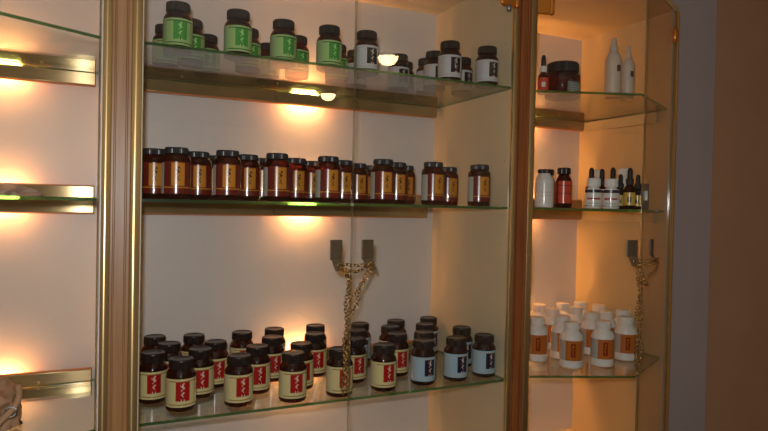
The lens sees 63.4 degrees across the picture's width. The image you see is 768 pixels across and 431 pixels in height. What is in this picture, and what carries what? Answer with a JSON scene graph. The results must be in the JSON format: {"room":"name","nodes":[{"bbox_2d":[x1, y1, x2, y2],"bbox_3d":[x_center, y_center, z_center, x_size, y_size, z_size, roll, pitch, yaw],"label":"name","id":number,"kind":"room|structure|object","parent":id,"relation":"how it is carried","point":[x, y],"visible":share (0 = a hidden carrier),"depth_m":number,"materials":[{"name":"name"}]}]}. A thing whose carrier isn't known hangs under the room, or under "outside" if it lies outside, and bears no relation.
{"room":"pharmacy","nodes":[
{"label":"pharmacy","id":0,"kind":"room"},
{"bbox_2d":[668,0,716,430],"bbox_3d":[0.917,0.234,2.240,0.200,2.500,0.410,1,1,-25],"label":"wall pier","id":1,"kind":"object","parent":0,"point":[697,27],"visible":0.25,"depth_m":2.06,"materials":[{"name":"grey paint"}]},
{"bbox_2d":[705,0,767,430],"bbox_3d":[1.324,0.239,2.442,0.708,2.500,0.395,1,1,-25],"label":"door","id":2,"kind":"structure","parent":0,"point":[736,399],"depth_m":2.18,"materials":[{"name":"brown wood"}]},
{"bbox_3d":[1.191,1.572,-1.387,4.200,0.050,7.600,1,1,-25],"label":"floor","id":3,"kind":"structure","parent":0,"visible":0},
{"bbox_2d":[0,0,103,430],"bbox_3d":[-0.865,0.390,1.270,0.586,2.144,0.618,1,1,-25],"label":"display cabinet","id":4,"kind":"object","parent":3,"relation":"on","point":[51,51],"visible":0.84,"depth_m":1.57,"materials":[{"name":"white laminate"}]},
{"bbox_2d":[0,376,22,430],"bbox_3d":[-0.829,0.376,1.224,0.210,0.099,0.262,1,1,-25],"label":"pouch","id":5,"kind":"object","parent":4,"relation":"on","point":[11,394],"visible":1,"depth_m":1.24,"materials":[{"name":"brown fabric"}]},
{"bbox_2d":[0,183,42,195],"bbox_3d":[-0.831,-0.058,1.355,0.148,0.029,0.150,1,1,18],"label":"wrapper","id":6,"kind":"object","parent":4,"relation":"on","point":[6,189],"visible":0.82,"depth_m":1.33,"materials":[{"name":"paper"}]},
{"bbox_2d":[0,195,98,200],"bbox_3d":[-0.859,-0.038,1.241,0.523,0.006,0.544,1,1,-25],"label":"glass shelf","id":7,"kind":"object","parent":4,"relation":"attached to","point":[43,197],"depth_m":1.22,"materials":[{"name":"clear glass"}]},
{"bbox_2d":[0,11,100,73],"bbox_3d":[-0.852,-0.362,1.236,0.523,0.006,0.544,1,1,-25],"label":"glass shelf","id":8,"kind":"object","parent":4,"relation":"attached to","point":[23,66],"depth_m":1.52,"materials":[{"name":"clear glass"}]},
{"bbox_2d":[22,379,95,430],"bbox_3d":[-0.868,0.428,1.249,0.523,0.006,0.544,1,1,-25],"label":"glass shelf","id":9,"kind":"object","parent":4,"relation":"attached to","point":[87,383],"depth_m":1.55,"materials":[{"name":"clear glass"}]},
{"bbox_2d":[98,0,537,430],"bbox_3d":[-0.183,0.395,1.660,1.060,2.150,0.475,1,1,-25],"label":"display cabinet","id":10,"kind":"object","parent":3,"relation":"on","point":[173,268],"visible":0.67,"depth_m":1.78,"materials":[{"name":"glass"}]},
{"bbox_2d":[139,350,167,403],"bbox_3d":[-0.536,0.372,1.440,0.066,0.112,0.065,1,1,-26],"label":"pill bottle","id":11,"kind":"object","parent":10,"relation":"on","point":[153,368],"visible":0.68,"depth_m":1.41,"materials":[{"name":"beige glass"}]},
{"bbox_2d":[142,148,164,198],"bbox_3d":[-0.511,-0.092,1.383,0.061,0.111,0.061,1,1,-25],"label":"pill bottle","id":12,"kind":"object","parent":10,"relation":"on","point":[151,157],"visible":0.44,"depth_m":1.36,"materials":[{"name":"brown glass"}]},
{"bbox_2d":[141,334,165,351],"bbox_3d":[-0.596,0.368,1.614,0.066,0.112,0.065,1,1,-28],"label":"pill bottle","id":13,"kind":"object","parent":10,"relation":"on","point":[151,341],"visible":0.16,"depth_m":1.59,"materials":[{"name":"black"}]},
{"bbox_2d":[152,24,178,71],"bbox_3d":[-0.545,-0.418,1.552,0.063,0.108,0.062,1,1,-37],"label":"pill bottle","id":14,"kind":"object","parent":10,"relation":"on","point":[162,61],"visible":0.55,"depth_m":1.53,"materials":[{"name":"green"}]},
{"bbox_2d":[158,341,181,369],"bbox_3d":[-0.532,0.371,1.538,0.066,0.112,0.065,1,1,-26],"label":"pill bottle","id":15,"kind":"object","parent":10,"relation":"on","point":[171,348],"visible":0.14,"depth_m":1.52,"materials":[{"name":"black"}]},
{"bbox_2d":[161,147,190,199],"bbox_3d":[-0.448,-0.090,1.343,0.061,0.111,0.061,1,1,-24],"label":"pill bottle","id":16,"kind":"object","parent":10,"relation":"on","point":[176,161],"visible":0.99,"depth_m":1.32,"materials":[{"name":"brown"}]},
{"bbox_2d":[163,0,192,55],"bbox_3d":[-0.455,-0.413,1.375,0.063,0.108,0.062,1,1,-28],"label":"pill bottle","id":17,"kind":"object","parent":10,"relation":"on","point":[177,22],"visible":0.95,"depth_m":1.35,"materials":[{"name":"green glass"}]},
{"bbox_2d":[165,355,195,411],"bbox_3d":[-0.453,0.375,1.389,0.066,0.112,0.065,1,1,-25],"label":"pill bottle","id":18,"kind":"object","parent":10,"relation":"on","point":[180,383],"visible":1,"depth_m":1.36,"materials":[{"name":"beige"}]},
{"bbox_2d":[177,18,204,67],"bbox_3d":[-0.465,-0.415,1.499,0.063,0.108,0.062,1,1,-36],"label":"pill bottle","id":19,"kind":"object","parent":10,"relation":"on","point":[196,59],"visible":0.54,"depth_m":1.48,"materials":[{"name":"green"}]},
{"bbox_2d":[181,332,204,355],"bbox_3d":[-0.502,0.370,1.641,0.066,0.112,0.065,1,1,-25],"label":"pill bottle","id":20,"kind":"object","parent":10,"relation":"on","point":[193,339],"visible":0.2,"depth_m":1.62,"materials":[{"name":"black"}]},
{"bbox_2d":[189,151,211,199],"bbox_3d":[-0.431,-0.092,1.441,0.061,0.111,0.061,1,1,-22],"label":"pill bottle","id":21,"kind":"object","parent":10,"relation":"on","point":[201,165],"visible":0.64,"depth_m":1.42,"materials":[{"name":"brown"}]},
{"bbox_2d":[188,346,213,398],"bbox_3d":[-0.440,0.373,1.486,0.066,0.112,0.065,1,1,-28],"label":"pill bottle","id":22,"kind":"object","parent":10,"relation":"on","point":[203,362],"visible":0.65,"depth_m":1.46,"materials":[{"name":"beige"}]},
{"bbox_2d":[194,33,219,78],"bbox_3d":[-0.465,-0.417,1.634,0.063,0.108,0.062,1,1,-33],"label":"pill bottle","id":23,"kind":"object","parent":10,"relation":"on","point":[210,70],"visible":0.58,"depth_m":1.61,"materials":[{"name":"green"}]},
{"bbox_2d":[205,339,227,387],"bbox_3d":[-0.426,0.372,1.570,0.066,0.112,0.065,1,1,-33],"label":"pill bottle","id":24,"kind":"object","parent":10,"relation":"on","point":[219,352],"visible":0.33,"depth_m":1.55,"materials":[{"name":"black glass"}]},
{"bbox_2d":[213,150,241,200],"bbox_3d":[-0.350,-0.089,1.389,0.061,0.111,0.061,1,1,-20],"label":"pill bottle","id":25,"kind":"object","parent":10,"relation":"on","point":[227,167],"visible":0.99,"depth_m":1.36,"materials":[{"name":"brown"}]},
{"bbox_2d":[223,8,251,61],"bbox_3d":[-0.334,-0.411,1.421,0.063,0.108,0.062,1,1,-30],"label":"pill bottle","id":26,"kind":"object","parent":10,"relation":"on","point":[237,28],"visible":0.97,"depth_m":1.40,"materials":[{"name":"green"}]},
{"bbox_2d":[224,352,252,406],"bbox_3d":[-0.334,0.377,1.431,0.066,0.112,0.065,1,1,-32],"label":"pill bottle","id":27,"kind":"object","parent":10,"relation":"on","point":[238,374],"visible":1,"depth_m":1.41,"materials":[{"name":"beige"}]},
{"bbox_2d":[229,330,253,353],"bbox_3d":[-0.387,0.371,1.691,0.066,0.112,0.065,1,1,-31],"label":"pill bottle","id":28,"kind":"object","parent":10,"relation":"on","point":[241,339],"visible":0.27,"depth_m":1.67,"materials":[{"name":"black"}]},
{"bbox_2d":[235,28,260,74],"bbox_3d":[-0.342,-0.414,1.567,0.063,0.108,0.062,1,1,-36],"label":"pill bottle","id":29,"kind":"object","parent":10,"relation":"on","point":[252,67],"visible":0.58,"depth_m":1.55,"materials":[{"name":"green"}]},
{"bbox_2d":[238,154,259,200],"bbox_3d":[-0.329,-0.090,1.500,0.061,0.111,0.061,1,1,-23],"label":"pill bottle","id":30,"kind":"object","parent":10,"relation":"on","point":[250,173],"visible":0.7,"depth_m":1.48,"materials":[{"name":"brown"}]},
{"bbox_2d":[246,343,270,394],"bbox_3d":[-0.312,0.375,1.528,0.066,0.112,0.065,1,1,-26],"label":"pill bottle","id":31,"kind":"object","parent":10,"relation":"on","point":[260,363],"visible":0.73,"depth_m":1.50,"materials":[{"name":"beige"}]},
{"bbox_2d":[256,42,279,85],"bbox_3d":[-0.319,-0.416,1.711,0.063,0.108,0.062,1,1,-33],"label":"pill bottle","id":32,"kind":"object","parent":10,"relation":"on","point":[268,75],"visible":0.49,"depth_m":1.69,"materials":[{"name":"black glass"}]},
{"bbox_2d":[262,335,283,381],"bbox_3d":[-0.295,0.374,1.634,0.066,0.112,0.065,1,1,-29],"label":"pill bottle","id":33,"kind":"object","parent":10,"relation":"on","point":[274,342],"visible":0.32,"depth_m":1.61,"materials":[{"name":"black"}]},
{"bbox_2d":[265,326,285,350],"bbox_3d":[-0.308,0.372,1.745,0.066,0.112,0.065,1,1,-27],"label":"pill bottle","id":34,"kind":"object","parent":10,"relation":"on","point":[274,330],"visible":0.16,"depth_m":1.73,"materials":[{"name":"black"}]},
{"bbox_2d":[263,153,289,201],"bbox_3d":[-0.248,-0.088,1.441,0.061,0.111,0.061,1,1,-26],"label":"pill bottle","id":35,"kind":"object","parent":10,"relation":"on","point":[276,175],"visible":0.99,"depth_m":1.42,"materials":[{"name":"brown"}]},
{"bbox_2d":[270,18,296,68],"bbox_3d":[-0.241,-0.410,1.490,0.063,0.108,0.062,1,1,-36],"label":"pill bottle","id":36,"kind":"object","parent":10,"relation":"on","point":[283,40],"visible":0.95,"depth_m":1.47,"materials":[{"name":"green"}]},
{"bbox_2d":[278,350,306,402],"bbox_3d":[-0.215,0.378,1.468,0.066,0.112,0.065,1,1,-26],"label":"pill bottle","id":37,"kind":"object","parent":10,"relation":"on","point":[292,387],"visible":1,"depth_m":1.44,"materials":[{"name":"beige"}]},
{"bbox_2d":[285,35,308,80],"bbox_3d":[-0.227,-0.412,1.627,0.063,0.108,0.062,1,1,-36],"label":"pill bottle","id":38,"kind":"object","parent":10,"relation":"on","point":[300,72],"visible":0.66,"depth_m":1.60,"materials":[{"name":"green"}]},
{"bbox_2d":[288,158,307,201],"bbox_3d":[-0.223,-0.089,1.580,0.061,0.111,0.061,1,1,-21],"label":"pill bottle","id":39,"kind":"object","parent":10,"relation":"on","point":[298,167],"visible":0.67,"depth_m":1.55,"materials":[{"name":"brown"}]},
{"bbox_2d":[290,341,313,389],"bbox_3d":[-0.210,0.377,1.567,0.066,0.112,0.065,1,1,-25],"label":"pill bottle","id":40,"kind":"object","parent":10,"relation":"on","point":[306,346],"visible":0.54,"depth_m":1.55,"materials":[{"name":"black"}]},
{"bbox_2d":[306,161,317,202],"bbox_3d":[-0.196,-0.090,1.674,0.061,0.111,0.061,1,1,-22],"label":"pill bottle","id":41,"kind":"object","parent":10,"relation":"on","point":[311,165],"visible":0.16,"depth_m":1.65,"materials":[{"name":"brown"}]},
{"bbox_2d":[305,331,326,376],"bbox_3d":[-0.188,0.376,1.689,0.066,0.112,0.065,1,1,-26],"label":"pill bottle","id":42,"kind":"object","parent":10,"relation":"on","point":[319,348],"visible":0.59,"depth_m":1.66,"materials":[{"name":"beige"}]},
{"bbox_2d":[138,350,503,426],"bbox_3d":[-0.173,0.436,1.665,0.926,0.006,0.390,1,1,-25],"label":"glass shelf","id":43,"kind":"object","parent":10,"relation":"attached to","point":[498,378],"depth_m":1.50,"materials":[{"name":"clear glass"}]},
{"bbox_2d":[142,199,507,208],"bbox_3d":[-0.163,-0.030,1.657,0.926,0.006,0.390,1,1,-25],"label":"glass shelf","id":44,"kind":"object","parent":10,"relation":"attached to","point":[146,203],"depth_m":1.67,"materials":[{"name":"clear glass"}]},
{"bbox_2d":[144,41,510,107],"bbox_3d":[-0.156,-0.354,1.652,0.926,0.006,0.390,1,1,-25],"label":"glass shelf","id":45,"kind":"object","parent":10,"relation":"attached to","point":[502,90],"depth_m":1.75,"materials":[{"name":"clear glass"}]},
{"bbox_2d":[315,156,340,202],"bbox_3d":[-0.135,-0.086,1.500,0.061,0.111,0.061,1,1,-28],"label":"pill bottle","id":46,"kind":"object","parent":10,"relation":"on","point":[328,168],"visible":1,"depth_m":1.48,"materials":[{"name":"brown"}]},
{"bbox_2d":[316,24,341,73],"bbox_3d":[-0.135,-0.409,1.529,0.063,0.108,0.062,1,1,-32],"label":"pill bottle","id":47,"kind":"object","parent":10,"relation":"on","point":[329,43],"visible":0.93,"depth_m":1.50,"materials":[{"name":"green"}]},
{"bbox_2d":[325,44,347,86],"bbox_3d":[-0.130,-0.411,1.705,0.063,0.108,0.062,1,1,-31],"label":"pill bottle","id":48,"kind":"object","parent":10,"relation":"on","point":[340,79],"visible":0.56,"depth_m":1.68,"materials":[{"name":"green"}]},
{"bbox_2d":[326,346,352,396],"bbox_3d":[-0.109,0.380,1.518,0.066,0.112,0.065,1,1,-32],"label":"pill bottle","id":49,"kind":"object","parent":10,"relation":"on","point":[334,364],"visible":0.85,"depth_m":1.49,"materials":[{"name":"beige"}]},
{"bbox_2d":[339,160,354,202],"bbox_3d":[-0.108,-0.088,1.620,0.061,0.111,0.061,1,1,-22],"label":"pill bottle","id":50,"kind":"object","parent":10,"relation":"on","point":[347,171],"visible":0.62,"depth_m":1.59,"materials":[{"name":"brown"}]},
{"bbox_2d":[344,336,365,382],"bbox_3d":[-0.079,0.379,1.639,0.066,0.112,0.065,1,1,-32],"label":"pill bottle","id":51,"kind":"object","parent":10,"relation":"on","point":[358,352],"visible":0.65,"depth_m":1.61,"materials":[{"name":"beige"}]},
{"bbox_2d":[345,49,366,90],"bbox_3d":[-0.079,-0.411,1.765,0.063,0.108,0.062,1,1,-33],"label":"pill bottle","id":52,"kind":"object","parent":10,"relation":"on","point":[355,83],"visible":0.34,"depth_m":1.74,"materials":[{"name":"orange glass"}]},
{"bbox_2d":[340,261,373,394],"bbox_3d":[-0.063,0.262,1.443,0.083,0.310,0.022,1,1,-25],"label":"chain","id":53,"kind":"object","parent":10,"relation":"hanging from","point":[344,270],"visible":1,"depth_m":1.44,"materials":[{"name":"gold metal"}]},
{"bbox_2d":[347,328,367,368],"bbox_3d":[-0.078,0.377,1.749,0.066,0.112,0.065,1,1,-32],"label":"pill bottle","id":54,"kind":"object","parent":10,"relation":"on","point":[361,332],"visible":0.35,"depth_m":1.74,"materials":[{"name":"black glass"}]},
{"bbox_2d":[352,163,367,203],"bbox_3d":[-0.075,-0.089,1.727,0.061,0.111,0.061,1,1,-25],"label":"pill bottle","id":55,"kind":"object","parent":10,"relation":"on","point":[361,174],"visible":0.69,"depth_m":1.70,"materials":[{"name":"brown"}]},
{"bbox_2d":[351,321,370,360],"bbox_3d":[-0.072,0.375,1.850,0.066,0.112,0.065,1,1,-26],"label":"pill bottle","id":56,"kind":"object","parent":10,"relation":"on","point":[357,324],"visible":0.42,"depth_m":1.83,"materials":[{"name":"black"}]},
{"bbox_2d":[354,30,378,77],"bbox_3d":[-0.044,-0.408,1.569,0.063,0.108,0.062,1,1,-32],"label":"pill bottle","id":57,"kind":"object","parent":10,"relation":"on","point":[366,48],"visible":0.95,"depth_m":1.54,"materials":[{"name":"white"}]},
{"bbox_2d":[370,159,394,203],"bbox_3d":[-0.003,-0.084,1.554,0.061,0.111,0.061,1,1,-19],"label":"pill bottle","id":58,"kind":"object","parent":10,"relation":"on","point":[382,188],"visible":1,"depth_m":1.53,"materials":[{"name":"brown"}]},
{"bbox_2d":[370,342,396,391],"bbox_3d":[-0.001,0.381,1.572,0.066,0.112,0.065,1,1,-27],"label":"pill bottle","id":59,"kind":"object","parent":10,"relation":"on","point":[383,359],"visible":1,"depth_m":1.55,"materials":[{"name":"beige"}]},
{"bbox_2d":[379,324,398,341],"bbox_3d":[0.017,0.378,1.813,0.066,0.112,0.065,1,1,-31],"label":"pill bottle","id":60,"kind":"object","parent":10,"relation":"on","point":[385,329],"visible":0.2,"depth_m":1.79,"materials":[{"name":"black"}]},
{"bbox_2d":[387,331,408,376],"bbox_3d":[0.035,0.380,1.712,0.066,0.112,0.065,1,1,-30],"label":"pill bottle","id":61,"kind":"object","parent":10,"relation":"on","point":[398,338],"visible":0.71,"depth_m":1.69,"materials":[{"name":"black"}]},
{"bbox_2d":[387,53,409,93],"bbox_3d":[0.042,-0.409,1.799,0.063,0.108,0.062,1,1,-29],"label":"pill bottle","id":62,"kind":"object","parent":10,"relation":"on","point":[397,84],"visible":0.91,"depth_m":1.77,"materials":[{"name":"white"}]},
{"bbox_2d":[393,162,407,204],"bbox_3d":[0.034,-0.085,1.659,0.061,0.111,0.061,1,1,-18],"label":"pill bottle","id":63,"kind":"object","parent":10,"relation":"on","point":[401,173],"visible":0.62,"depth_m":1.63,"materials":[{"name":"brown glass"}]},
{"bbox_2d":[394,61,413,99],"bbox_3d":[0.061,-0.410,1.893,0.063,0.108,0.062,1,1,-30],"label":"pill bottle","id":64,"kind":"object","parent":10,"relation":"on","point":[410,95],"visible":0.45,"depth_m":1.87,"materials":[{"name":"black glass"}]},
{"bbox_2d":[406,165,414,204],"bbox_3d":[0.059,-0.087,1.782,0.061,0.111,0.061,1,1,-21],"label":"pill bottle","id":65,"kind":"object","parent":10,"relation":"on","point":[411,175],"visible":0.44,"depth_m":1.76,"materials":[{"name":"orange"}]},
{"bbox_2d":[410,338,435,385],"bbox_3d":[0.102,0.383,1.633,0.066,0.112,0.065,1,1,-32],"label":"pill bottle","id":66,"kind":"object","parent":10,"relation":"on","point":[422,360],"visible":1,"depth_m":1.61,"materials":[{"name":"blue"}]},
{"bbox_2d":[412,330,434,350],"bbox_3d":[0.110,0.381,1.742,0.066,0.112,0.065,1,1,-25],"label":"pill bottle","id":67,"kind":"object","parent":10,"relation":"on","point":[418,333],"visible":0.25,"depth_m":1.73,"materials":[{"name":"black"}]},
{"bbox_2d":[416,58,436,97],"bbox_3d":[0.126,-0.408,1.844,0.063,0.108,0.062,1,1,-36],"label":"pill bottle","id":68,"kind":"object","parent":10,"relation":"on","point":[420,92],"visible":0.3,"depth_m":1.82,"materials":[{"name":"black glass"}]},
{"bbox_2d":[420,316,438,353],"bbox_3d":[0.140,0.378,1.969,0.066,0.112,0.065,1,1,-30],"label":"pill bottle","id":69,"kind":"object","parent":10,"relation":"on","point":[432,319],"visible":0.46,"depth_m":1.95,"materials":[{"name":"black"}]},
{"bbox_2d":[421,162,444,204],"bbox_3d":[0.127,-0.083,1.616,0.061,0.111,0.061,1,1,-28],"label":"pill bottle","id":70,"kind":"object","parent":10,"relation":"on","point":[433,173],"visible":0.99,"depth_m":1.59,"materials":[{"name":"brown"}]},
{"bbox_2d":[423,50,444,91],"bbox_3d":[0.143,-0.407,1.758,0.063,0.108,0.062,1,1,-28],"label":"pill bottle","id":71,"kind":"object","parent":10,"relation":"on","point":[430,68],"visible":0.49,"depth_m":1.73,"materials":[{"name":"black"}]},
{"bbox_2d":[437,40,461,84],"bbox_3d":[0.174,-0.404,1.649,0.063,0.108,0.062,1,1,-28],"label":"pill bottle","id":72,"kind":"object","parent":10,"relation":"on","point":[449,58],"visible":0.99,"depth_m":1.62,"materials":[{"name":"black"}]},
{"bbox_2d":[443,167,458,205],"bbox_3d":[0.186,-0.084,1.808,0.061,0.111,0.061,1,1,-26],"label":"pill bottle","id":73,"kind":"object","parent":10,"relation":"on","point":[451,177],"visible":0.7,"depth_m":1.78,"materials":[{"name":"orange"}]},
{"bbox_2d":[443,335,467,381],"bbox_3d":[0.193,0.384,1.675,0.066,0.112,0.065,1,1,-29],"label":"pill bottle","id":74,"kind":"object","parent":10,"relation":"on","point":[455,360],"visible":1,"depth_m":1.65,"materials":[{"name":"black"}]},
{"bbox_2d":[451,57,472,96],"bbox_3d":[0.229,-0.406,1.825,0.063,0.108,0.062,1,1,-34],"label":"pill bottle","id":75,"kind":"object","parent":10,"relation":"on","point":[462,89],"visible":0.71,"depth_m":1.80,"materials":[{"name":"black glass"}]},
{"bbox_2d":[452,325,472,366],"bbox_3d":[0.227,0.382,1.822,0.066,0.112,0.065,1,1,-26],"label":"pill bottle","id":76,"kind":"object","parent":10,"relation":"on","point":[461,330],"visible":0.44,"depth_m":1.80,"materials":[{"name":"black"}]},
{"bbox_2d":[467,164,490,205],"bbox_3d":[0.257,-0.081,1.677,0.061,0.111,0.061,1,1,-21],"label":"pill bottle","id":77,"kind":"object","parent":10,"relation":"on","point":[479,177],"visible":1,"depth_m":1.65,"materials":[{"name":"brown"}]},
{"bbox_2d":[472,333,495,377],"bbox_3d":[0.276,0.385,1.720,0.066,0.112,0.065,1,1,-29],"label":"pill bottle","id":78,"kind":"object","parent":10,"relation":"on","point":[483,349],"visible":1,"depth_m":1.69,"materials":[{"name":"black"}]},
{"bbox_2d":[475,45,498,88],"bbox_3d":[0.280,-0.403,1.694,0.063,0.108,0.062,1,1,-30],"label":"pill bottle","id":79,"kind":"object","parent":10,"relation":"on","point":[487,63],"visible":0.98,"depth_m":1.67,"materials":[{"name":"black"}]},
{"bbox_2d":[527,0,679,430],"bbox_3d":[0.574,0.409,1.973,0.602,2.144,0.583,1,1,-25],"label":"display cabinet","id":80,"kind":"object","parent":3,"relation":"on","point":[591,256],"visible":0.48,"depth_m":2.14,"materials":[{"name":"white laminate"}]},
{"bbox_2d":[529,316,547,361],"bbox_3d":[0.467,0.376,1.904,0.068,0.132,0.068,2,1,20],"label":"bottle","id":81,"kind":"object","parent":80,"relation":"on","point":[538,349],"visible":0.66,"depth_m":1.88,"materials":[{"name":"white plastic"}]},
{"bbox_2d":[537,55,548,94],"bbox_3d":[0.455,-0.402,1.778,0.031,0.112,0.030,1,1,10],"label":"dropper bottle","id":82,"kind":"object","parent":80,"relation":"on","point":[543,78],"visible":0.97,"depth_m":1.77,"materials":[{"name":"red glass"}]},
{"bbox_2d":[534,169,553,207],"bbox_3d":[0.463,-0.078,1.795,0.054,0.110,0.053,1,1,5],"label":"bottle","id":83,"kind":"object","parent":80,"relation":"on","point":[544,182],"visible":1,"depth_m":1.77,"materials":[{"name":"white plastic"}]},
{"bbox_2d":[544,307,559,349],"bbox_3d":[0.559,0.375,2.071,0.068,0.132,0.068,1,1,15],"label":"bottle","id":84,"kind":"object","parent":80,"relation":"on","point":[550,312],"visible":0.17,"depth_m":2.05,"materials":[{"name":"white plastic"}]},
{"bbox_2d":[550,314,569,358],"bbox_3d":[0.555,0.377,1.940,0.068,0.132,0.068,1,1,16],"label":"bottle","id":85,"kind":"object","parent":80,"relation":"on","point":[557,328],"visible":0.5,"depth_m":1.92,"materials":[{"name":"white plastic"}]},
{"bbox_2d":[544,60,580,101],"bbox_3d":[0.530,-0.398,1.847,0.103,0.104,0.103,1,1,5],"label":"jar","id":86,"kind":"object","parent":80,"relation":"on","point":[564,75],"visible":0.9,"depth_m":1.80,"materials":[{"name":"orange glass"}]},
{"bbox_2d":[555,168,571,207],"bbox_3d":[0.525,-0.081,1.819,0.047,0.117,0.046,1,1,5],"label":"bottle","id":87,"kind":"object","parent":80,"relation":"on","point":[563,184],"visible":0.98,"depth_m":1.80,"materials":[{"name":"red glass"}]},
{"bbox_2d":[559,321,583,368],"bbox_3d":[0.551,0.379,1.831,0.068,0.132,0.068,2,1,22],"label":"bottle","id":88,"kind":"object","parent":80,"relation":"on","point":[571,341],"visible":1,"depth_m":1.81,"materials":[{"name":"white plastic"}]},
{"bbox_2d":[568,306,583,330],"bbox_3d":[0.651,0.377,2.119,0.068,0.132,0.068,1,1,14],"label":"bottle","id":89,"kind":"object","parent":80,"relation":"on","point":[575,312],"visible":0.2,"depth_m":2.10,"materials":[{"name":"white plastic"}]},
{"bbox_2d":[580,311,598,354],"bbox_3d":[0.669,0.379,2.011,0.068,0.132,0.068,2,1,21],"label":"bottle","id":90,"kind":"object","parent":80,"relation":"on","point":[587,326],"visible":0.43,"depth_m":1.99,"materials":[{"name":"white plastic"}]},
{"bbox_2d":[585,178,601,208],"bbox_3d":[0.602,-0.063,1.786,0.048,0.087,0.047,1,1,17],"label":"bottle","id":91,"kind":"object","parent":80,"relation":"on","point":[593,194],"visible":1,"depth_m":1.77,"materials":[{"name":"white plastic"}]},
{"bbox_2d":[529,351,659,377],"bbox_3d":[0.579,0.447,1.962,0.556,0.006,0.498,1,1,-25],"label":"glass shelf","id":92,"kind":"object","parent":80,"relation":"attached to","point":[648,356],"depth_m":1.85,"materials":[{"name":"clear glass"}]},
{"bbox_2d":[533,207,663,211],"bbox_3d":[0.589,-0.019,1.954,0.556,0.006,0.498,1,1,-25],"label":"glass shelf","id":93,"kind":"object","parent":80,"relation":"attached to","point":[535,209],"depth_m":1.74,"materials":[{"name":"clear glass"}]},
{"bbox_2d":[535,90,666,122],"bbox_3d":[0.596,-0.343,1.949,0.556,0.006,0.498,1,1,-25],"label":"glass shelf","id":94,"kind":"object","parent":80,"relation":"attached to","point":[659,110],"depth_m":2.13,"materials":[{"name":"clear glass"}]},
{"bbox_2d":[590,320,614,366],"bbox_3d":[0.653,0.381,1.859,0.068,0.132,0.068,2,1,19],"label":"bottle","id":95,"kind":"object","parent":80,"relation":"on","point":[602,348],"visible":1,"depth_m":1.83,"materials":[{"name":"white plastic"}]},
{"bbox_2d":[599,310,616,332],"bbox_3d":[0.729,0.379,2.046,0.068,0.132,0.068,1,1,16],"label":"bottle","id":96,"kind":"object","parent":80,"relation":"on","point":[603,314],"visible":0.2,"depth_m":2.02,"materials":[{"name":"white plastic"}]},
{"bbox_2d":[602,179,619,208],"bbox_3d":[0.658,-0.062,1.802,0.048,0.087,0.047,2,1,21],"label":"bottle","id":97,"kind":"object","parent":80,"relation":"on","point":[610,195],"visible":0.99,"depth_m":1.78,"materials":[{"name":"white plastic"}]},
{"bbox_2d":[604,38,621,98],"bbox_3d":[0.669,-0.430,1.814,0.046,0.175,0.046,2,1,19],"label":"bottle","id":98,"kind":"object","parent":80,"relation":"on","point":[613,61],"visible":1,"depth_m":1.80,"materials":[{"name":"beige plastic"}]},
{"bbox_2d":[613,309,633,325],"bbox_3d":[0.797,0.380,2.078,0.068,0.132,0.068,2,1,19],"label":"bottle","id":99,"kind":"object","parent":80,"relation":"on","point":[619,312],"visible":0.12,"depth_m":2.06,"materials":[{"name":"white plastic"}]},
{"bbox_2d":[614,316,636,360],"bbox_3d":[0.753,0.382,1.941,0.068,0.132,0.068,2,1,23],"label":"bottle","id":100,"kind":"object","parent":80,"relation":"on","point":[625,333],"visible":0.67,"depth_m":1.92,"materials":[{"name":"white plastic"}]},
{"bbox_2d":[620,46,634,101],"bbox_3d":[0.728,-0.423,1.858,0.039,0.163,0.039,2,1,21],"label":"bottle","id":101,"kind":"object","parent":80,"relation":"on","point":[628,67],"visible":0.99,"depth_m":1.84,"materials":[{"name":"beige plastic"}]},
{"bbox_2d":[623,168,635,208],"bbox_3d":[0.732,-0.080,1.853,0.034,0.124,0.033,2,1,23],"label":"dropper bottle","id":102,"kind":"object","parent":80,"relation":"on","point":[629,195],"visible":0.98,"depth_m":1.84,"materials":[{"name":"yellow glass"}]},
{"bbox_2d":[633,175,642,209],"bbox_3d":[0.780,-0.072,1.913,0.029,0.108,0.029,2,1,29],"label":"dropper bottle","id":103,"kind":"object","parent":80,"relation":"on","point":[639,194],"visible":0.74,"depth_m":1.90,"materials":[{"name":"black glass"}]},
{"bbox_2d":[641,184,648,209],"bbox_3d":[0.823,-0.060,1.980,0.036,0.083,0.029,2,1,23],"label":"box","id":104,"kind":"object","parent":80,"relation":"on","point":[644,187],"visible":0.52,"depth_m":1.96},
{"bbox_2d":[634,257,658,375],"bbox_3d":[0.740,0.278,1.732,0.134,0.323,0.028,0,1,-41],"label":"chain","id":105,"kind":"object","parent":80,"relation":"hanging from","point":[656,259],"visible":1,"depth_m":1.70,"materials":[{"name":"gold metal"}]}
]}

